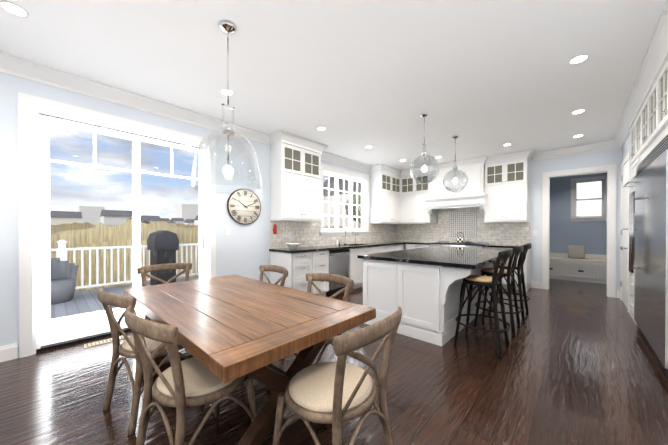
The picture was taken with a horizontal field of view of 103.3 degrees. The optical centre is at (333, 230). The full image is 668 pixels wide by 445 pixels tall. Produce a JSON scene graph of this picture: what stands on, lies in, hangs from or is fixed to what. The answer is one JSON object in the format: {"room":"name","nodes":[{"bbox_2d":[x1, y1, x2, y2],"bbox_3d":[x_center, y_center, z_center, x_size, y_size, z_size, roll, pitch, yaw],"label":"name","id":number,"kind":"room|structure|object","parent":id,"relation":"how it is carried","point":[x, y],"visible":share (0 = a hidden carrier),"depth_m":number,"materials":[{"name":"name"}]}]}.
{"room":"dining room","nodes":[
{"label":"dining room","id":0,"kind":"room"},
{"bbox_2d":[0,72,369,357],"bbox_3d":[-1.391,-0.224,4.753,0.150,3.000,9.940,0,0,43],"label":"wall","id":1,"kind":"structure","parent":0,"point":[242,250],"depth_m":3.30,"materials":[{"name":"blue paint"}]},
{"bbox_2d":[0,343,17,361],"bbox_3d":[-3.898,1.217,1.918,0.018,0.150,2.060,0,0,43],"label":"baseboard","id":2,"kind":"structure","parent":1,"relation":"attached to","point":[8,352],"depth_m":2.63,"materials":[{"name":"white wood"}]},
{"bbox_2d":[18,92,215,357],"bbox_3d":[-2.576,-0.062,3.453,0.172,2.690,1.980,0,0,43],"label":"door frame","id":3,"kind":"structure","parent":1,"relation":"attached to","point":[27,103],"depth_m":2.74,"materials":[{"name":"white wood"}]},
{"bbox_2d":[35,108,206,352],"bbox_3d":[-2.579,-0.006,3.455,0.126,2.577,1.756,0,0,43],"label":"sliding glass door","id":4,"kind":"structure","parent":1,"relation":"in","point":[54,333],"depth_m":3.10,"materials":[{"name":"glass"},{"name":"white painted frame"}]},
{"bbox_2d":[0,52,269,144],"bbox_3d":[-2.847,-1.637,2.973,0.111,0.150,5.060,0,0,43],"label":"crown molding","id":5,"kind":"structure","parent":1,"relation":"attached to","point":[25,69],"depth_m":3.14,"materials":[{"name":"white wood"}]},
{"bbox_2d":[225,228,229,234],"bbox_3d":[-1.725,0.009,4.273,0.010,0.120,0.080,0,0,43],"label":"switch plates","id":6,"kind":"object","parent":1,"relation":"attached to","point":[227,231],"visible":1,"depth_m":4.27,"materials":[{"name":"white plastic"}]},
{"bbox_2d":[227,189,260,224],"bbox_3d":[-1.508,-0.412,4.479,0.043,0.610,0.610,0,0,43],"label":"round clock","id":7,"kind":"object","parent":1,"relation":"attached to","point":[243,208],"visible":0.88,"depth_m":4.46,"materials":[{"name":"brown"}]},
{"bbox_2d":[273,224,276,233],"bbox_3d":[-1.094,-0.034,4.902,0.060,0.180,0.056,0,0,43],"label":"canister","id":8,"kind":"object","parent":1,"relation":"attached to","point":[275,229],"visible":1,"depth_m":4.88,"materials":[{"name":"red"}]},
{"bbox_2d":[269,130,327,221],"bbox_3d":[-0.681,-0.975,5.081,0.440,1.500,1.171,0,0,43],"label":"upper cabinet","id":9,"kind":"object","parent":1,"relation":"attached to","point":[295,161],"depth_m":4.87,"materials":[{"name":"white wood"}]},
{"bbox_2d":[323,172,363,230],"bbox_3d":[0.243,-0.674,6.536,0.040,1.326,1.602,0,0,43],"label":"window","id":10,"kind":"structure","parent":1,"relation":"in","point":[336,189],"depth_m":6.53,"materials":[{"name":"white wood"}]},
{"bbox_2d":[319,162,369,235],"bbox_3d":[0.272,-0.701,6.509,0.210,1.615,1.880,0,0,43],"label":"window frame","id":11,"kind":"structure","parent":1,"relation":"attached to","point":[327,168],"depth_m":6.48,"materials":[{"name":"white wood"}]},
{"bbox_2d":[321,151,370,171],"bbox_3d":[0.278,-1.657,6.361,0.110,0.150,2.160,0,0,43],"label":"crown molding","id":12,"kind":"structure","parent":1,"relation":"attached to","point":[325,156],"depth_m":6.33,"materials":[{"name":"white wood"}]},
{"bbox_2d":[370,166,400,225],"bbox_3d":[1.498,-0.974,7.473,0.399,1.530,1.059,0,0,43],"label":"upper cabinet","id":13,"kind":"object","parent":1,"relation":"attached to","point":[385,182],"depth_m":7.20,"materials":[{"name":"white wood"}]},
{"bbox_2d":[0,279,667,444],"bbox_3d":[1.502,1.313,3.562,6.030,0.060,12.100,0,0,43],"label":"floor","id":14,"kind":"structure","parent":0,"point":[577,364],"depth_m":2.13,"materials":[{"name":"brown wood"}]},
{"bbox_2d":[84,335,124,347],"bbox_3d":[-2.657,1.282,3.072,0.120,0.007,0.360,0,0,43],"label":"floor vent","id":15,"kind":"object","parent":14,"relation":"in","point":[99,342],"visible":0.71,"depth_m":3.03,"materials":[{"name":"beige metal"}]},
{"bbox_2d":[97,287,187,435],"bbox_3d":[-1.360,0.847,1.971,0.562,0.897,0.575,0,0,33],"label":"dining chair","id":16,"kind":"object","parent":14,"relation":"on","point":[127,348],"visible":0.65,"depth_m":1.78,"materials":[{"name":"brown wood"}]},
{"bbox_2d":[137,263,191,321],"bbox_3d":[-1.836,0.841,2.970,0.562,0.897,0.575,0,0,-43],"label":"dining chair","id":17,"kind":"object","parent":14,"relation":"on","point":[144,270],"visible":0.33,"depth_m":3.12,"materials":[{"name":"brown wood"}]},
{"bbox_2d":[124,306,256,444],"bbox_3d":[-0.791,0.850,1.486,0.562,0.897,0.575,0,0,36],"label":"dining chair","id":18,"kind":"object","parent":14,"relation":"on","point":[179,385],"visible":0.92,"depth_m":1.33,"materials":[{"name":"brown wood"}]},
{"bbox_2d":[124,275,375,444],"bbox_3d":[-0.800,0.906,2.082,1.990,0.771,1.045,0,0,43],"label":"dining table","id":19,"kind":"object","parent":14,"relation":"on","point":[231,327],"visible":0.88,"depth_m":1.59,"materials":[{"name":"brown wood"}]},
{"bbox_2d":[259,265,287,285],"bbox_3d":[-0.834,0.842,2.802,0.562,0.897,0.575,0,0,45],"label":"dining chair","id":20,"kind":"object","parent":14,"relation":"on","point":[278,269],"visible":0.23,"depth_m":3.00,"materials":[{"name":"brown wood"}]},
{"bbox_2d":[269,250,312,292],"bbox_3d":[-0.789,0.823,4.843,0.618,0.906,0.481,0,0,43],"label":"base cabinet","id":21,"kind":"object","parent":14,"relation":"on","point":[297,265],"depth_m":4.64,"materials":[{"name":"white wood"}]},
{"bbox_2d":[277,242,404,253],"bbox_3d":[0.621,0.342,6.320,0.684,0.039,4.608,0,0,43],"label":"countertop","id":22,"kind":"structure","parent":21,"relation":"on","point":[284,249],"depth_m":5.36,"materials":[{"name":"black stone"}]},
{"bbox_2d":[286,243,299,248],"bbox_3d":[-0.754,0.280,4.849,0.264,0.100,0.264,0,0,43],"label":"ceramic bowl","id":23,"kind":"object","parent":22,"relation":"on","point":[292,245],"visible":1,"depth_m":4.79,"materials":[{"name":"white ceramic"}]},
{"bbox_2d":[345,226,352,241],"bbox_3d":[0.380,0.097,6.285,0.273,0.452,0.117,0,0,43],"label":"faucet","id":24,"kind":"object","parent":22,"relation":"on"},
{"bbox_2d":[353,234,360,241],"bbox_3d":[0.572,0.188,6.592,0.116,0.267,0.014,0,0,43],"label":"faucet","id":25,"kind":"object","parent":22,"relation":"on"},
{"bbox_2d":[267,273,353,389],"bbox_3d":[-0.191,0.845,2.222,0.562,0.897,0.575,0,0,40],"label":"dining chair","id":26,"kind":"object","parent":14,"relation":"on","point":[348,283],"visible":0.31,"depth_m":2.35,"materials":[{"name":"brown wood"}]},
{"bbox_2d":[313,250,328,295],"bbox_3d":[-0.475,0.821,5.184,0.618,0.906,0.446,0,0,43],"label":"base cabinet","id":27,"kind":"object","parent":14,"relation":"on","point":[320,257],"depth_m":4.98,"materials":[{"name":"white wood"}]},
{"bbox_2d":[272,306,401,444],"bbox_3d":[0.023,0.850,1.389,0.575,0.897,0.562,0,0,41],"label":"dining chair","id":28,"kind":"object","parent":14,"relation":"on","point":[337,393],"visible":1,"depth_m":1.27,"materials":[{"name":"brown wood"}]},
{"bbox_2d":[329,246,352,294],"bbox_3d":[-0.074,0.819,5.589,0.658,0.906,0.693,0,0,43],"label":"dishwasher","id":29,"kind":"object","parent":14,"relation":"on","point":[340,261],"depth_m":5.40,"materials":[{"name":"silver metal"}]},
{"bbox_2d":[353,246,376,288],"bbox_3d":[0.460,0.816,6.168,0.658,0.906,1.020,0,0,43],"label":"base cabinet","id":30,"kind":"object","parent":14,"relation":"on","point":[357,250],"depth_m":5.81,"materials":[{"name":"white wood"}]},
{"bbox_2d":[377,246,396,252],"bbox_3d":[1.047,0.812,6.804,0.658,0.906,0.849,0,0,43],"label":"base cabinet","id":31,"kind":"object","parent":14,"relation":"on","point":[380,249],"depth_m":6.67,"materials":[{"name":"white wood"}]},
{"bbox_2d":[397,246,403,250],"bbox_3d":[1.530,0.809,7.371,0.598,0.906,0.639,0,0,43],"label":"base cabinet","id":32,"kind":"object","parent":14,"relation":"on","point":[398,247],"depth_m":7.25,"materials":[{"name":"white wood"}]},
{"bbox_2d":[406,242,435,249],"bbox_3d":[2.455,0.809,7.346,0.704,0.906,0.617,0,0,43],"label":"base cabinet","id":33,"kind":"object","parent":14,"relation":"on","point":[407,247],"depth_m":7.20,"materials":[{"name":"white wood"}]},
{"bbox_2d":[405,242,432,245],"bbox_3d":[2.446,0.337,7.334,0.704,0.039,0.642,0,0,43],"label":"countertop","id":34,"kind":"structure","parent":33,"relation":"on","point":[407,243],"depth_m":7.19,"materials":[{"name":"black stone"}]},
{"bbox_2d":[361,254,514,345],"bbox_3d":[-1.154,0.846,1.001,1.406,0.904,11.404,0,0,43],"label":"kitchen island","id":35,"kind":"object","parent":14,"relation":"on","point":[421,287],"depth_m":3.21,"materials":[{"name":"white painted wood"},{"name":"black granite"}]},
{"bbox_2d":[357,246,508,269],"bbox_3d":[1.816,0.356,4.206,1.490,0.040,2.780,0,0,43],"label":"island countertop","id":36,"kind":"structure","parent":35,"relation":"on","point":[444,256],"depth_m":3.66,"materials":[{"name":"black stone"}]},
{"bbox_2d":[429,240,488,247],"bbox_3d":[3.117,0.766,6.636,1.220,1.000,0.727,0,0,43],"label":"range","id":37,"kind":"object","parent":14,"relation":"on","point":[472,244],"visible":0.19,"depth_m":6.56,"materials":[{"name":"silver metal"}]},
{"bbox_2d":[456,232,466,243],"bbox_3d":[3.185,0.169,6.602,0.261,0.282,0.210,0,0,43],"label":"kettle","id":38,"kind":"object","parent":37,"relation":"on","point":[460,240],"visible":1,"depth_m":6.55,"materials":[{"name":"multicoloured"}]},
{"bbox_2d":[454,249,512,358],"bbox_3d":[1.669,0.741,2.970,0.551,1.096,0.552,0,0,43],"label":"bar stool","id":39,"kind":"object","parent":14,"relation":"on","point":[492,282],"visible":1,"depth_m":2.88,"materials":[{"name":"black wood"}]},
{"bbox_2d":[474,246,523,334],"bbox_3d":[2.204,0.738,3.550,0.551,1.096,0.552,0,0,43],"label":"bar stool","id":40,"kind":"object","parent":14,"relation":"on","point":[508,273],"visible":0.83,"depth_m":3.46,"materials":[{"name":"black wood"}]},
{"bbox_2d":[483,246,531,291],"bbox_3d":[3.915,0.817,5.998,0.810,0.906,0.617,0,0,43],"label":"base cabinet","id":41,"kind":"object","parent":14,"relation":"on","point":[526,266],"depth_m":5.69,"materials":[{"name":"white wood"}]},
{"bbox_2d":[489,242,528,249],"bbox_3d":[3.914,0.344,5.980,0.830,0.039,0.642,0,0,43],"label":"countertop","id":42,"kind":"structure","parent":41,"relation":"on","point":[490,243],"depth_m":5.71,"materials":[{"name":"black stone"}]},
{"bbox_2d":[488,243,530,318],"bbox_3d":[2.740,0.734,4.131,0.551,1.096,0.552,0,0,43],"label":"bar stool","id":43,"kind":"object","parent":14,"relation":"on","point":[521,260],"visible":0.67,"depth_m":3.94,"materials":[{"name":"black wood"}]},
{"bbox_2d":[550,253,605,283],"bbox_3d":[6.325,0.935,6.774,2.992,0.660,0.526,0,0,43],"label":"bench","id":44,"kind":"object","parent":14,"relation":"on","point":[590,268],"visible":0.33,"depth_m":6.67,"materials":[{"name":"white wood"}]},
{"bbox_2d":[568,245,584,257],"bbox_3d":[6.305,0.539,6.868,0.332,0.322,0.132,0,0,43],"label":"pillow","id":45,"kind":"object","parent":44,"relation":"on","point":[575,251],"visible":1,"depth_m":6.84,"materials":[{"name":"fabric"}]},
{"bbox_2d":[624,102,635,316],"bbox_3d":[4.471,-0.214,3.501,0.715,2.996,0.850,0,0,43],"label":"tall cabinet","id":46,"kind":"object","parent":14,"relation":"on","point":[630,121],"depth_m":3.73,"materials":[{"name":"white wood"}]},
{"bbox_2d":[632,82,643,332],"bbox_3d":[4.000,-0.211,2.991,0.715,2.996,0.540,0,0,43],"label":"tall cabinet","id":47,"kind":"object","parent":14,"relation":"on","point":[635,205],"depth_m":3.36,"materials":[{"name":"white wood"}]},
{"bbox_2d":[640,62,651,345],"bbox_3d":[3.661,-0.209,2.623,0.715,2.996,0.460,0,0,43],"label":"tall cabinet","id":48,"kind":"object","parent":14,"relation":"on","point":[644,118],"depth_m":3.04,"materials":[{"name":"white wood"}]},
{"bbox_2d":[648,46,659,365],"bbox_3d":[3.349,-0.207,2.285,0.715,2.996,0.460,0,0,43],"label":"tall cabinet","id":49,"kind":"object","parent":14,"relation":"on","point":[654,86],"depth_m":2.64,"materials":[{"name":"white wood"}]},
{"bbox_2d":[660,26,667,378],"bbox_3d":[3.034,-0.205,1.943,0.715,2.996,0.470,0,0,43],"label":"tall cabinet","id":50,"kind":"object","parent":14,"relation":"on","point":[663,37],"depth_m":2.34,"materials":[{"name":"white wood"}]},
{"bbox_2d":[0,0,667,170],"bbox_3d":[1.502,-1.747,3.545,6.030,0.060,12.100,0,0,43],"label":"ceiling","id":51,"kind":"structure","parent":0,"point":[479,78],"depth_m":2.68,"materials":[{"name":"white paint"}]},
{"bbox_2d":[0,0,28,16],"bbox_3d":[-2.460,-1.704,2.029,0.148,0.006,0.148,0,0,-2],"label":"recessed light","id":52,"kind":"object","parent":51,"relation":"in","point":[13,8],"depth_m":2.02,"materials":[{"name":"white"}]},
{"bbox_2d":[191,21,261,193],"bbox_3d":[-0.889,-1.026,2.217,0.558,1.363,0.558,0,0,43],"label":"dome pendant light","id":53,"kind":"object","parent":51,"relation":"hanging from","point":[227,28],"visible":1,"depth_m":2.18,"materials":[{"name":"clear glass"}]},
{"bbox_2d":[221,89,233,95],"bbox_3d":[-1.321,-1.711,3.265,0.148,0.006,0.148,0,0,-2],"label":"recessed light","id":54,"kind":"object","parent":51,"relation":"in","point":[224,91],"depth_m":3.26,"materials":[{"name":"white"}]},
{"bbox_2d":[410,113,439,183],"bbox_3d":[1.336,-1.208,3.905,0.420,1.019,0.420,0,0,43],"label":"globe pendant light","id":55,"kind":"object","parent":51,"relation":"hanging from","point":[424,155],"visible":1,"depth_m":3.88,"materials":[{"name":"clear glass"}]},
{"bbox_2d":[443,136,467,192],"bbox_3d":[2.218,-1.214,4.832,0.420,1.019,0.420,0,0,43],"label":"globe pendant light","id":56,"kind":"object","parent":51,"relation":"hanging from","point":[455,170],"visible":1,"depth_m":4.81,"materials":[{"name":"clear glass"}]},
{"bbox_2d":[571,109,584,113],"bbox_3d":[3.512,-1.714,3.798,0.148,0.006,0.148,0,0,34],"label":"recessed light","id":57,"kind":"object","parent":51,"relation":"in","point":[581,110],"depth_m":3.79,"materials":[{"name":"white"}]},
{"bbox_2d":[568,54,588,63],"bbox_3d":[2.435,-1.708,2.630,0.148,0.006,0.148,0,0,34],"label":"recessed light","id":58,"kind":"object","parent":51,"relation":"in","point":[580,58],"depth_m":2.63,"materials":[{"name":"white"}]},
{"bbox_2d":[404,148,621,289],"bbox_3d":[4.045,-0.233,6.398,5.610,3.000,0.150,0,0,43],"label":"wall","id":59,"kind":"structure","parent":0,"point":[538,168],"depth_m":5.72,"materials":[{"name":"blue paint"}]},
{"bbox_2d":[401,166,432,225],"bbox_3d":[2.365,-0.974,7.569,0.888,1.530,0.396,0,0,43],"label":"upper cabinet","id":60,"kind":"object","parent":59,"relation":"attached to","point":[414,195],"depth_m":7.47,"materials":[{"name":"white wood"}]},
{"bbox_2d":[429,158,480,221],"bbox_3d":[3.137,-0.970,6.766,1.226,1.530,0.529,0,0,43],"label":"range hood","id":61,"kind":"object","parent":59,"relation":"attached to","point":[464,205],"depth_m":6.70,"materials":[{"name":"white wood"}]},
{"bbox_2d":[489,150,528,221],"bbox_3d":[3.981,-0.966,6.111,0.796,1.530,0.348,0,0,43],"label":"upper cabinet","id":62,"kind":"object","parent":59,"relation":"attached to","point":[489,202],"depth_m":5.93,"materials":[{"name":"white wood"}]},
{"bbox_2d":[533,140,615,159],"bbox_3d":[4.912,-1.651,5.412,1.349,0.150,0.110,0,0,43],"label":"crown molding","id":63,"kind":"structure","parent":59,"relation":"attached to","point":[605,145],"depth_m":5.40,"materials":[{"name":"white wood"}]},
{"bbox_2d":[542,164,616,297],"bbox_3d":[5.037,-0.002,5.484,1.110,2.550,0.194,0,0,43],"label":"door frame","id":64,"kind":"structure","parent":59,"relation":"attached to","point":[590,196],"depth_m":5.75,"materials":[{"name":"white wood"}]},
{"bbox_2d":[550,173,606,254],"bbox_3d":[6.557,-0.237,7.019,3.300,3.000,0.150,0,0,43],"label":"wall","id":65,"kind":"structure","parent":0,"point":[566,231],"depth_m":7.12,"materials":[{"name":"blue paint"}]},
{"bbox_2d":[622,132,631,164],"bbox_3d":[5.053,-0.222,4.468,0.150,3.000,1.320,0,0,43],"label":"wall","id":66,"kind":"structure","parent":0,"point":[626,147],"depth_m":4.46,"materials":[{"name":"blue paint"}]},
{"bbox_2d":[612,122,630,147],"bbox_3d":[4.920,-1.646,4.508,0.110,0.150,1.170,0,0,43],"label":"crown molding","id":67,"kind":"structure","parent":66,"relation":"attached to","point":[623,132],"depth_m":4.59,"materials":[{"name":"white wood"}]},
{"bbox_2d":[620,151,630,312],"bbox_3d":[4.980,0.013,4.530,0.040,2.530,1.070,0,0,43],"label":"door frame","id":68,"kind":"structure","parent":66,"relation":"attached to","point":[625,165],"depth_m":4.48,"materials":[{"name":"white wood"}]},
{"label":"outside","id":69,"kind":"structure","parent":0,"visible":0},
{"bbox_2d":[51,276,198,318],"bbox_3d":[-4.478,1.483,4.420,3.918,0.250,7.150,0,0,43],"label":"floor","id":70,"kind":"structure","parent":69,"point":[81,302],"depth_m":4.94,"materials":[{"name":"grey wood"}]},
{"bbox_2d":[50,258,78,304],"bbox_3d":[-5.420,0.906,5.048,0.782,0.896,0.794,0,0,43],"label":"wicker chair","id":71,"kind":"object","parent":70,"relation":"on","point":[61,291],"depth_m":5.19,"materials":[{"name":"grey wicker"}]},
{"bbox_2d":[50,240,198,288],"bbox_3d":[-4.550,0.778,4.483,3.670,1.160,7.100,0,0,43],"label":"railing","id":72,"kind":"object","parent":70,"relation":"on","point":[62,249],"depth_m":6.19,"materials":[{"name":"white wood"}]},
{"bbox_2d":[147,230,178,284],"bbox_3d":[-4.203,0.665,6.495,0.700,1.360,0.520,0,0,43],"label":"covered grill","id":73,"kind":"object","parent":70,"relation":"on","point":[169,247],"depth_m":6.28,"materials":[{"name":"grey"}]},
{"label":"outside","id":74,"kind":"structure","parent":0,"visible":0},
{"bbox_2d":[50,176,360,290],"bbox_3d":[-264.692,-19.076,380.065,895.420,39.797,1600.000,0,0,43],"label":"outdoor backdrop","id":75,"kind":"structure","parent":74,"point":[112,230],"depth_m":8.72,"materials":[{"name":"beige plant"}]}
]}

